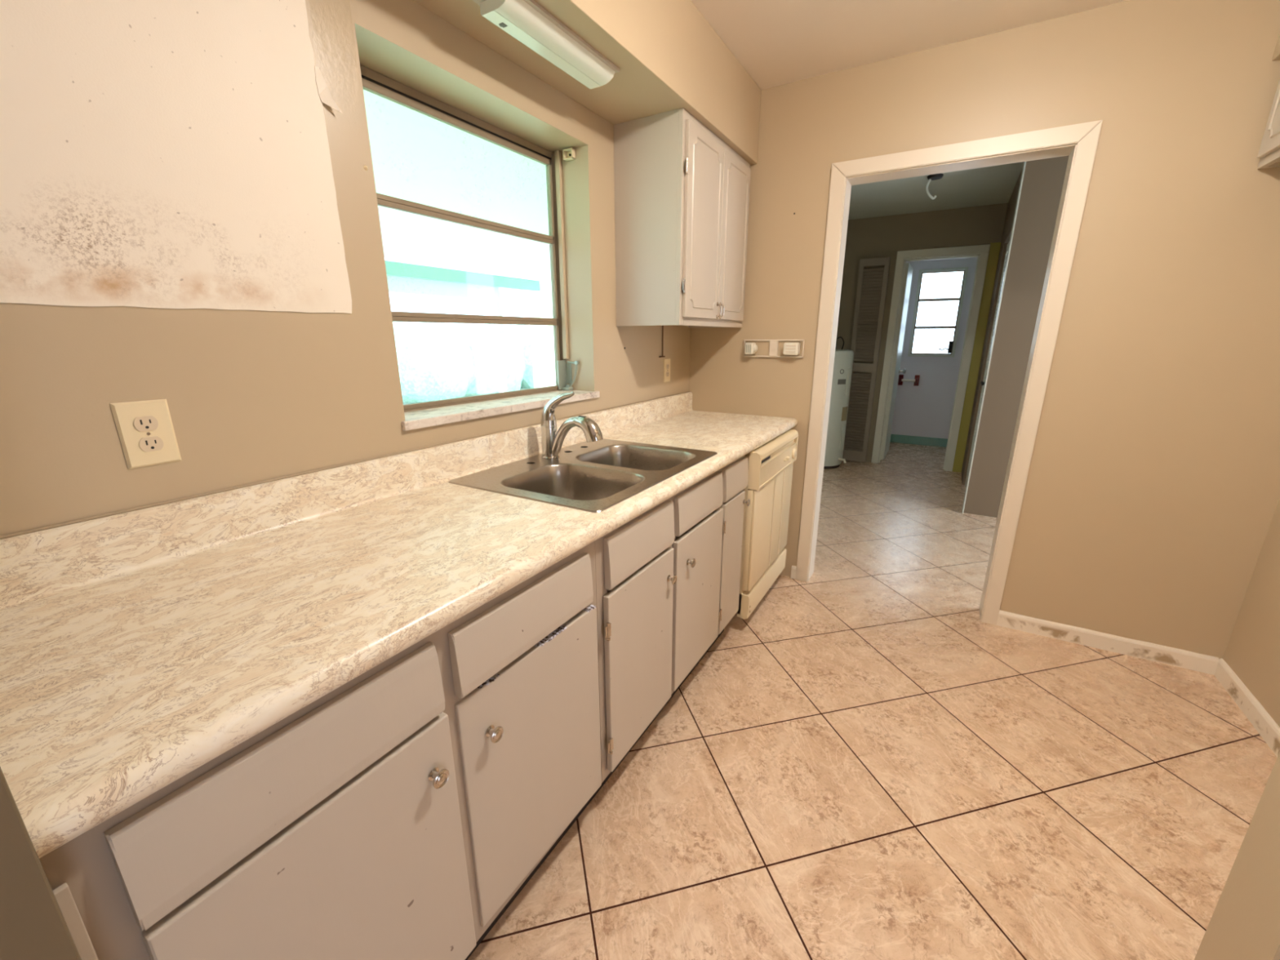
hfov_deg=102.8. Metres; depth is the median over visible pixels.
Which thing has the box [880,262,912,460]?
door
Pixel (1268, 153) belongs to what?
upper cabinet
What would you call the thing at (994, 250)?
wall strip
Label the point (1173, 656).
baseboard
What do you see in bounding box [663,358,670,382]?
wall outlet
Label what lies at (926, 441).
baseboard
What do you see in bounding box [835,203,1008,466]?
wall
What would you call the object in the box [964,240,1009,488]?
door
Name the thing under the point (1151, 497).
wall
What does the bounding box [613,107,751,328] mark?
upper cabinet
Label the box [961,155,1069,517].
wall
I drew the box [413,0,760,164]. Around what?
soffit
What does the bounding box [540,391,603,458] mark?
kitchen faucet
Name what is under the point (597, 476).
sink
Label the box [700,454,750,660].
base cabinet
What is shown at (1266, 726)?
baseboard
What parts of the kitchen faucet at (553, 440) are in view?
lever handle, spout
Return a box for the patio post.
[492,299,507,392]
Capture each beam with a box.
[385,260,540,291]
[386,275,500,300]
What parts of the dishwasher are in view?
kick panel, door panel, panel frame, control panel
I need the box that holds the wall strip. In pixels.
[952,242,1000,472]
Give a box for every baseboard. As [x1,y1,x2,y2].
[791,565,796,578]
[889,434,947,447]
[996,609,1218,675]
[1213,657,1279,757]
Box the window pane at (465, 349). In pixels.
[392,321,533,403]
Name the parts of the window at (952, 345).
sash, sash, sash, crank handle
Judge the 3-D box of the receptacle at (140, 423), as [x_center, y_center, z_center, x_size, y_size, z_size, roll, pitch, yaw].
[-0.926,-0.106,0.957,0.002,0.027,0.034,9,18,29]
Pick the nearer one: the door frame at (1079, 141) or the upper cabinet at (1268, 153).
the upper cabinet at (1268, 153)
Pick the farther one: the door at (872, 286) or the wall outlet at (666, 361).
the door at (872, 286)
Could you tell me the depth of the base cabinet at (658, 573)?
1.55 m
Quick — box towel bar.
[897,374,919,386]
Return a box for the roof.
[363,89,551,279]
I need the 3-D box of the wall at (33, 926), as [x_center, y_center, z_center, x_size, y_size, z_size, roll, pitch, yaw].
[-0.825,-0.019,0.458,0.700,2.460,0.120,9,18,29]
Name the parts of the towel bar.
post, post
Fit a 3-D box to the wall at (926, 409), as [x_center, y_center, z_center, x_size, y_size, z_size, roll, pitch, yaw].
[4.147,-1.562,5.901,3.900,2.460,0.150,9,18,29]
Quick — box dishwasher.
[736,429,798,618]
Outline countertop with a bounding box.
[0,391,797,857]
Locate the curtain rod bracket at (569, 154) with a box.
[562,147,575,161]
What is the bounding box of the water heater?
[823,331,853,468]
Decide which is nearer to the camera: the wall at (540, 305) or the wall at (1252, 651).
the wall at (1252, 651)
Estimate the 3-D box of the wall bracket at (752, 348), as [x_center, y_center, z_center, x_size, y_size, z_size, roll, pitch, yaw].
[0.684,-0.683,2.656,0.318,0.090,0.062,9,18,29]
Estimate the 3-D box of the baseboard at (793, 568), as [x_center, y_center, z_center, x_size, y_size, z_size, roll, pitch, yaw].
[0.877,0.526,2.910,0.028,0.076,0.012,9,18,29]
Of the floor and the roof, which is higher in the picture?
the roof
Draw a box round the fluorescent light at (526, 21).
[471,0,619,88]
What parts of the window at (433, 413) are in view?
sash, sash, pane, sash, pane, sill, operator plate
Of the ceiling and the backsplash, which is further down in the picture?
the backsplash
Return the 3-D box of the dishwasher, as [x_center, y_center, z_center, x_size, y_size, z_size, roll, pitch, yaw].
[0.406,0.192,2.644,0.612,0.865,0.625,9,18,29]
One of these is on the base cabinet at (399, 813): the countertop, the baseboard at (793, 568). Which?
the countertop
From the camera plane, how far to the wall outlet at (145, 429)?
0.96 m
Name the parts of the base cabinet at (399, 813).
filler strip, drawer, door, knob, knob, drawer, door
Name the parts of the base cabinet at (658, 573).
door, knob, knob, door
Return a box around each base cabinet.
[39,541,601,959]
[586,469,723,805]
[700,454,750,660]
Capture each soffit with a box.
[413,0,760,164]
[1271,33,1279,60]
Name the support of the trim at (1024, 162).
attached to the wall at (1043, 180)
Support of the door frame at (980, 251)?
attached to the wall at (880, 237)
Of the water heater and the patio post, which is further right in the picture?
the water heater
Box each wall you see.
[0,0,690,535]
[0,766,81,959]
[528,280,555,388]
[688,0,1279,658]
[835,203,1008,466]
[891,257,977,439]
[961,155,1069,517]
[1222,497,1279,727]
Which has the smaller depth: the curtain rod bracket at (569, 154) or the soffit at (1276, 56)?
the soffit at (1276, 56)
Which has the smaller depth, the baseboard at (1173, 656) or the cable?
the baseboard at (1173, 656)
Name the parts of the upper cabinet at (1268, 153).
frame, door moulding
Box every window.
[360,64,599,431]
[907,266,968,357]
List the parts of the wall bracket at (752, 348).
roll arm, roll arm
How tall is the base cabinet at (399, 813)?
0.866 m
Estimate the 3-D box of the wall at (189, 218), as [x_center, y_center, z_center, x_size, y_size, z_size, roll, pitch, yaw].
[-1.252,-0.057,0.596,0.219,2.460,5.860,9,18,29]
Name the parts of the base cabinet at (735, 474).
frame, door, drawer, knob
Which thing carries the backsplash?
attached to the wall at (189, 218)
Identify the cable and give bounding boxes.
[659,325,665,357]
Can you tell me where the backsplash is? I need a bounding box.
[0,391,693,610]
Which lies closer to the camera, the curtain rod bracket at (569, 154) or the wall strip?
the curtain rod bracket at (569, 154)
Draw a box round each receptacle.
[133,415,158,431]
[138,435,163,452]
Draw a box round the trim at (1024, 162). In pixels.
[962,161,1026,512]
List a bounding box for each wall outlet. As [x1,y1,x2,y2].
[109,399,182,469]
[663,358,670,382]
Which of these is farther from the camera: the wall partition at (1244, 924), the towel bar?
the towel bar
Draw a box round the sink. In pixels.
[448,438,717,512]
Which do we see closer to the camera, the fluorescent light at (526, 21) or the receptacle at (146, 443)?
the receptacle at (146, 443)
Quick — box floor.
[467,442,1276,959]
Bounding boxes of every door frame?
[795,120,1102,625]
[871,244,990,471]
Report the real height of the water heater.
1.431 m
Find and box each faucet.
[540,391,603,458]
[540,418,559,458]
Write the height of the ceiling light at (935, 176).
0.158 m
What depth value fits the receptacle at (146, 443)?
0.97 m
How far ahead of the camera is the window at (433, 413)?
1.79 m
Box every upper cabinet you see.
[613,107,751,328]
[1257,79,1279,168]
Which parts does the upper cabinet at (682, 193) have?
door, door moulding, frame, pull handle, pull handle, door, door moulding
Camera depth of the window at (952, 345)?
6.06 m
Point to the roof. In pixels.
(418, 157)
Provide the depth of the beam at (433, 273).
5.54 m
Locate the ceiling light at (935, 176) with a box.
[925,173,943,199]
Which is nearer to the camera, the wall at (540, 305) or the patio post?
the patio post
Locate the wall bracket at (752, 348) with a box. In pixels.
[742,339,804,357]
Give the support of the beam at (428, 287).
on the patio post
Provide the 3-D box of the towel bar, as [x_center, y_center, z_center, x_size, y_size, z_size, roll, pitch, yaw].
[3.340,-1.240,6.352,0.235,0.130,0.074,9,18,29]
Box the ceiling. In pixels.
[690,0,1128,219]
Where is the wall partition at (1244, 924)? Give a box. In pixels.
[1194,751,1279,959]
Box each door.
[842,257,890,462]
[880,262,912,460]
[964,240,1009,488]
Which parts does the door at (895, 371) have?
knob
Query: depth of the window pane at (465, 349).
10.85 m

